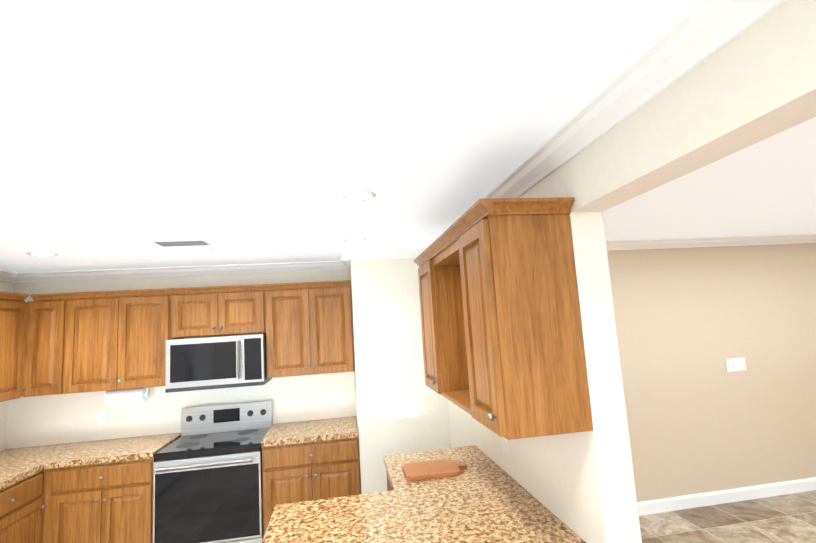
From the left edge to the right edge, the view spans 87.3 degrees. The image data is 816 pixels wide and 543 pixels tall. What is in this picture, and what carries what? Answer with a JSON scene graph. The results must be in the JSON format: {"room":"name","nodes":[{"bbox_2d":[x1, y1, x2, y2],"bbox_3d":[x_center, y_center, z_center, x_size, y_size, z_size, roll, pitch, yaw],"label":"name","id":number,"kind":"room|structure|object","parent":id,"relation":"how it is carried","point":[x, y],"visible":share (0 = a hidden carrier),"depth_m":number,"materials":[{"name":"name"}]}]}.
{"room":"kitchen","nodes":[
{"label":"kitchen","id":0,"kind":"room"},
{"bbox_2d":[0,281,13,450],"bbox_3d":[-2.930,0.777,0.262,0.150,2.400,6.980,-2,-7,-9],"label":"wall","id":1,"kind":"structure","parent":0,"point":[6,287],"depth_m":3.57,"materials":[{"name":"beige paint"}]},
{"bbox_2d":[0,270,19,282],"bbox_3d":[-2.880,-0.382,0.371,0.078,0.082,6.880,-2,-7,-9],"label":"crown molding","id":2,"kind":"structure","parent":1,"relation":"attached to","point":[5,276],"depth_m":3.63,"materials":[{"name":"white wood"}]},
{"bbox_2d":[0,291,28,401],"bbox_3d":[-3.138,0.549,3.036,0.332,0.802,0.670,-2,-7,-9],"label":"upper cabinet","id":3,"kind":"object","parent":1,"relation":"attached to","point":[13,313],"visible":0.98,"depth_m":3.24,"materials":[{"name":"brown wood"}]},
{"bbox_2d":[5,270,355,448],"bbox_3d":[-1.944,1.157,3.875,2.905,2.400,0.100,-2,-7,-9],"label":"wall","id":4,"kind":"structure","parent":0,"point":[51,419],"depth_m":3.81,"materials":[{"name":"beige paint"}]},
{"bbox_2d":[98,410,107,424],"bbox_3d":[-2.638,1.263,3.695,0.075,0.118,0.012,-2,-7,-9],"label":"electrical outlet","id":5,"kind":"object","parent":4,"relation":"attached to","point":[102,417],"visible":1,"depth_m":3.70,"materials":[{"name":"white plastic"}]},
{"bbox_2d":[20,261,339,282],"bbox_3d":[-1.957,-0.005,3.934,2.815,0.082,0.078,-2,-7,-9],"label":"crown molding","id":6,"kind":"structure","parent":4,"relation":"attached to","point":[154,272],"depth_m":3.90,"materials":[{"name":"white wood"}]},
{"bbox_2d":[23,280,354,396],"bbox_3d":[-1.790,0.552,3.740,2.586,0.803,0.361,-2,-7,-9],"label":"upper cabinet","id":7,"kind":"object","parent":4,"relation":"attached to","point":[79,342],"visible":1,"depth_m":3.57,"materials":[{"name":"brown wood"}]},
{"bbox_2d":[104,387,148,405],"bbox_3d":[-2.357,1.042,3.588,0.330,0.134,0.120,-2,-7,-9],"label":"paper towel","id":8,"kind":"object","parent":7,"relation":"attached to","point":[126,396],"visible":0.92,"depth_m":3.54,"materials":[{"name":"white paper"}]},
{"bbox_2d":[165,334,271,392],"bbox_3d":[-1.606,0.771,3.683,0.756,0.418,0.471,-2,-7,-9],"label":"microwave","id":9,"kind":"object","parent":7,"relation":"attached to","point":[204,363],"visible":1,"depth_m":3.50,"materials":[{"name":"grey metal"}]},
{"bbox_2d":[334,392,342,405],"bbox_3d":[-0.654,1.195,4.011,0.075,0.118,0.012,-2,-7,-9],"label":"electrical outlet","id":10,"kind":"object","parent":4,"relation":"attached to","point":[337,398],"visible":1,"depth_m":4.01,"materials":[{"name":"white plastic"}]},
{"bbox_2d":[0,0,815,271],"bbox_3d":[1.345,-0.594,1.103,8.965,0.001,6.980,-2,-7,-9],"label":"ceiling","id":11,"kind":"structure","parent":0,"point":[249,131],"depth_m":1.36,"materials":[{"name":"paint"}]},
{"bbox_2d":[26,252,57,255],"bbox_3d":[-2.553,-0.121,2.989,0.170,0.006,0.170,-2,-7,-9],"label":"recessed light","id":12,"kind":"object","parent":11,"relation":"in","point":[42,253],"visible":1,"depth_m":2.98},
{"bbox_2d":[150,239,212,246],"bbox_3d":[-1.528,-0.192,2.902,0.340,0.012,0.180,-2,-7,-9],"label":"ceiling vent","id":13,"kind":"object","parent":11,"relation":"in","point":[185,242],"visible":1,"depth_m":2.86,"materials":[{"name":"white metal"}]},
{"bbox_2d":[189,247,214,250],"bbox_3d":[-1.517,-0.165,3.155,0.170,0.006,0.170,-2,-7,-9],"label":"recessed light","id":14,"kind":"object","parent":11,"relation":"in","point":[202,248],"visible":1,"depth_m":3.15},
{"bbox_2d":[344,237,366,241],"bbox_3d":[-0.386,-0.233,3.165,0.170,0.006,0.170,-2,-7,-9],"label":"recessed light","id":15,"kind":"object","parent":11,"relation":"in","point":[357,239],"visible":0.98,"depth_m":3.15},
{"bbox_2d":[341,190,375,200],"bbox_3d":[-0.242,-0.371,2.104,0.170,0.006,0.170,-2,-7,-9],"label":"recessed light","id":16,"kind":"object","parent":11,"relation":"in","point":[359,195],"visible":1,"depth_m":2.10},
{"bbox_2d":[446,164,640,542],"bbox_3d":[0.502,0.885,2.880,0.130,2.400,2.860,-2,-7,-9],"label":"wall","id":17,"kind":"structure","parent":0,"point":[581,485],"depth_m":1.56,"materials":[{"name":"beige paint"}]},
{"bbox_2d":[414,245,465,397],"bbox_3d":[0.280,0.301,2.636,0.332,0.823,0.400,-2,-7,-9],"label":"upper cabinet","id":18,"kind":"object","parent":17,"relation":"attached to","point":[438,286],"depth_m":2.43,"materials":[{"name":"brown wood"}]},
{"bbox_2d":[501,437,507,450],"bbox_3d":[0.518,0.908,2.329,0.012,0.118,0.075,-2,-7,-9],"label":"outlet","id":19,"kind":"object","parent":17,"relation":"attached to","point":[504,443],"visible":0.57,"depth_m":2.31,"materials":[{"name":"white plastic"}]},
{"bbox_2d":[452,197,592,439],"bbox_3d":[0.428,0.176,1.681,0.332,0.823,0.350,-2,-7,-9],"label":"upper cabinet","id":20,"kind":"object","parent":17,"relation":"attached to","point":[503,348],"depth_m":1.52,"materials":[{"name":"brown wood"}]},
{"bbox_2d":[428,0,785,246],"bbox_3d":[0.693,-0.569,0.642,0.078,0.082,6.280,-2,-7,-9],"label":"crown molding","id":21,"kind":"structure","parent":17,"relation":"attached to","point":[696,34],"depth_m":1.11,"materials":[{"name":"white wood"}]},
{"bbox_2d":[350,243,815,501],"bbox_3d":[2.450,0.936,4.277,5.910,2.400,0.700,-2,-7,-9],"label":"wall","id":22,"kind":"structure","parent":0,"point":[700,418],"depth_m":3.94,"materials":[{"name":"beige paint"}]},
{"bbox_2d":[340,264,349,269],"bbox_3d":[-0.562,-0.100,3.855,0.078,0.082,0.480,-2,-7,-9],"label":"crown molding","id":23,"kind":"structure","parent":22,"relation":"attached to","point":[342,266],"depth_m":4.14,"materials":[{"name":"white wood"}]},
{"bbox_2d":[340,246,427,263],"bbox_3d":[-0.188,-0.153,3.615,0.743,0.082,0.078,-2,-7,-9],"label":"crown molding","id":24,"kind":"structure","parent":22,"relation":"attached to","point":[347,255],"depth_m":3.60,"materials":[{"name":"white wood"}]},
{"bbox_2d":[423,378,434,392],"bbox_3d":[0.188,0.947,3.561,0.118,0.118,0.012,-2,-7,-9],"label":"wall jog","id":25,"kind":"object","parent":22,"relation":"attached to","point":[427,389],"visible":0.21,"depth_m":3.55,"materials":[{"name":"white paint"}]},
{"bbox_2d":[606,234,815,250],"bbox_3d":[2.914,-0.283,4.111,4.945,0.082,0.078,-2,-7,-9],"label":"crown molding","id":26,"kind":"structure","parent":22,"relation":"attached to","point":[612,245],"depth_m":4.10,"materials":[{"name":"white wood"}]},
{"bbox_2d":[637,477,815,515],"bbox_3d":[3.008,2.008,3.858,5.030,0.105,0.014,-2,-7,-9],"label":"baseboard","id":27,"kind":"structure","parent":22,"relation":"attached to","point":[717,497],"depth_m":3.81,"materials":[{"name":"white wood"}]},
{"bbox_2d":[725,357,746,371],"bbox_3d":[3.073,0.874,4.017,0.214,0.118,0.012,-2,-7,-9],"label":"light switch","id":28,"kind":"object","parent":22,"relation":"attached to","point":[735,364],"visible":1,"depth_m":4.01,"materials":[{"name":"white plastic"}]},
{"bbox_2d":[602,212,641,542],"bbox_3d":[0.621,0.838,2.548,0.003,2.400,2.160,-2,-7,-9],"label":"wall","id":29,"kind":"structure","parent":0,"point":[622,380],"depth_m":1.53,"materials":[{"name":"beige paint"}]},
{"bbox_2d":[565,0,815,212],"bbox_3d":[0.966,-0.619,-0.412,0.130,0.270,4.120,-2,-7,-9],"label":"header beam","id":30,"kind":"structure","parent":0,"point":[755,83],"depth_m":0.98,"materials":[{"name":"beige paint"}]},
{"bbox_2d":[639,490,815,542],"bbox_3d":[1.491,1.784,0.813,8.965,0.001,6.980,-2,-7,-9],"label":"floor","id":31,"kind":"structure","parent":0,"point":[788,518],"depth_m":3.47,"materials":[{"name":"tile"}]},
{"bbox_2d":[0,471,45,542],"bbox_3d":[-2.849,1.826,2.636,0.662,0.884,0.674,-2,-7,-9],"label":"base cabinet","id":32,"kind":"object","parent":31,"relation":"on","point":[22,506],"visible":0.98,"depth_m":2.83,"materials":[{"name":"brown wood"}]},
{"bbox_2d":[41,468,60,542],"bbox_3d":[-2.893,1.905,3.260,0.769,0.884,0.619,-2,-7,-9],"label":"base cabinet","id":33,"kind":"object","parent":31,"relation":"on","point":[51,488],"depth_m":3.04,"materials":[{"name":"brown wood"}]},
{"bbox_2d":[0,442,83,489],"bbox_3d":[-2.849,1.340,2.521,0.670,0.040,2.225,-2,-7,-9],"label":"countertop","id":34,"kind":"structure","parent":33,"relation":"on","point":[18,464],"depth_m":3.17,"materials":[{"name":"beige stone"}]},
{"bbox_2d":[44,433,180,468],"bbox_3d":[-2.278,1.414,3.416,0.695,0.040,0.625,-2,-7,-9],"label":"countertop","id":35,"kind":"structure","parent":33,"relation":"on","point":[140,447],"depth_m":3.29,"materials":[{"name":"beige stone"}]},
{"bbox_2d":[57,458,153,542],"bbox_3d":[-2.245,1.878,3.364,0.682,0.884,0.619,-2,-7,-9],"label":"base cabinet","id":36,"kind":"object","parent":31,"relation":"on","point":[111,502],"depth_m":3.09,"materials":[{"name":"brown wood"}]},
{"bbox_2d":[153,400,272,542],"bbox_3d":[-1.530,1.713,3.454,0.754,1.145,0.687,-2,-7,-9],"label":"range","id":37,"kind":"object","parent":31,"relation":"on","point":[207,481],"visible":1,"depth_m":3.20,"materials":[{"name":"grey metal"}]},
{"bbox_2d":[262,437,360,535],"bbox_3d":[-0.781,1.816,3.598,0.745,0.884,0.619,-2,-7,-9],"label":"base cabinet","id":38,"kind":"object","parent":31,"relation":"on","point":[317,470],"depth_m":3.32,"materials":[{"name":"brown wood"}]},
{"bbox_2d":[261,416,358,446],"bbox_3d":[-0.809,1.353,3.652,0.746,0.040,0.625,-2,-7,-9],"label":"countertop","id":39,"kind":"structure","parent":38,"relation":"on","point":[342,427],"depth_m":3.51,"materials":[{"name":"beige stone"}]},
{"bbox_2d":[386,471,392,490],"bbox_3d":[0.058,1.581,2.090,1.046,0.885,1.195,-2,-7,-9],"label":"base cabinet","id":40,"kind":"object","parent":31,"relation":"on","point":[389,487],"depth_m":2.58,"materials":[{"name":"brown wood"}]},
{"bbox_2d":[262,445,585,542],"bbox_3d":[-0.031,1.109,2.049,1.197,0.039,1.430,-2,-7,-9],"label":"countertop","id":41,"kind":"structure","parent":40,"relation":"on","point":[482,497],"depth_m":1.89,"materials":[{"name":"beige stone"}]},
{"bbox_2d":[402,459,466,480],"bbox_3d":[0.157,1.109,2.405,0.360,0.021,0.230,-2,-7,-9],"label":"cutting board","id":42,"kind":"object","parent":41,"relation":"on","point":[426,470],"visible":1,"depth_m":2.37,"materials":[{"name":"brown wood"}]}
]}

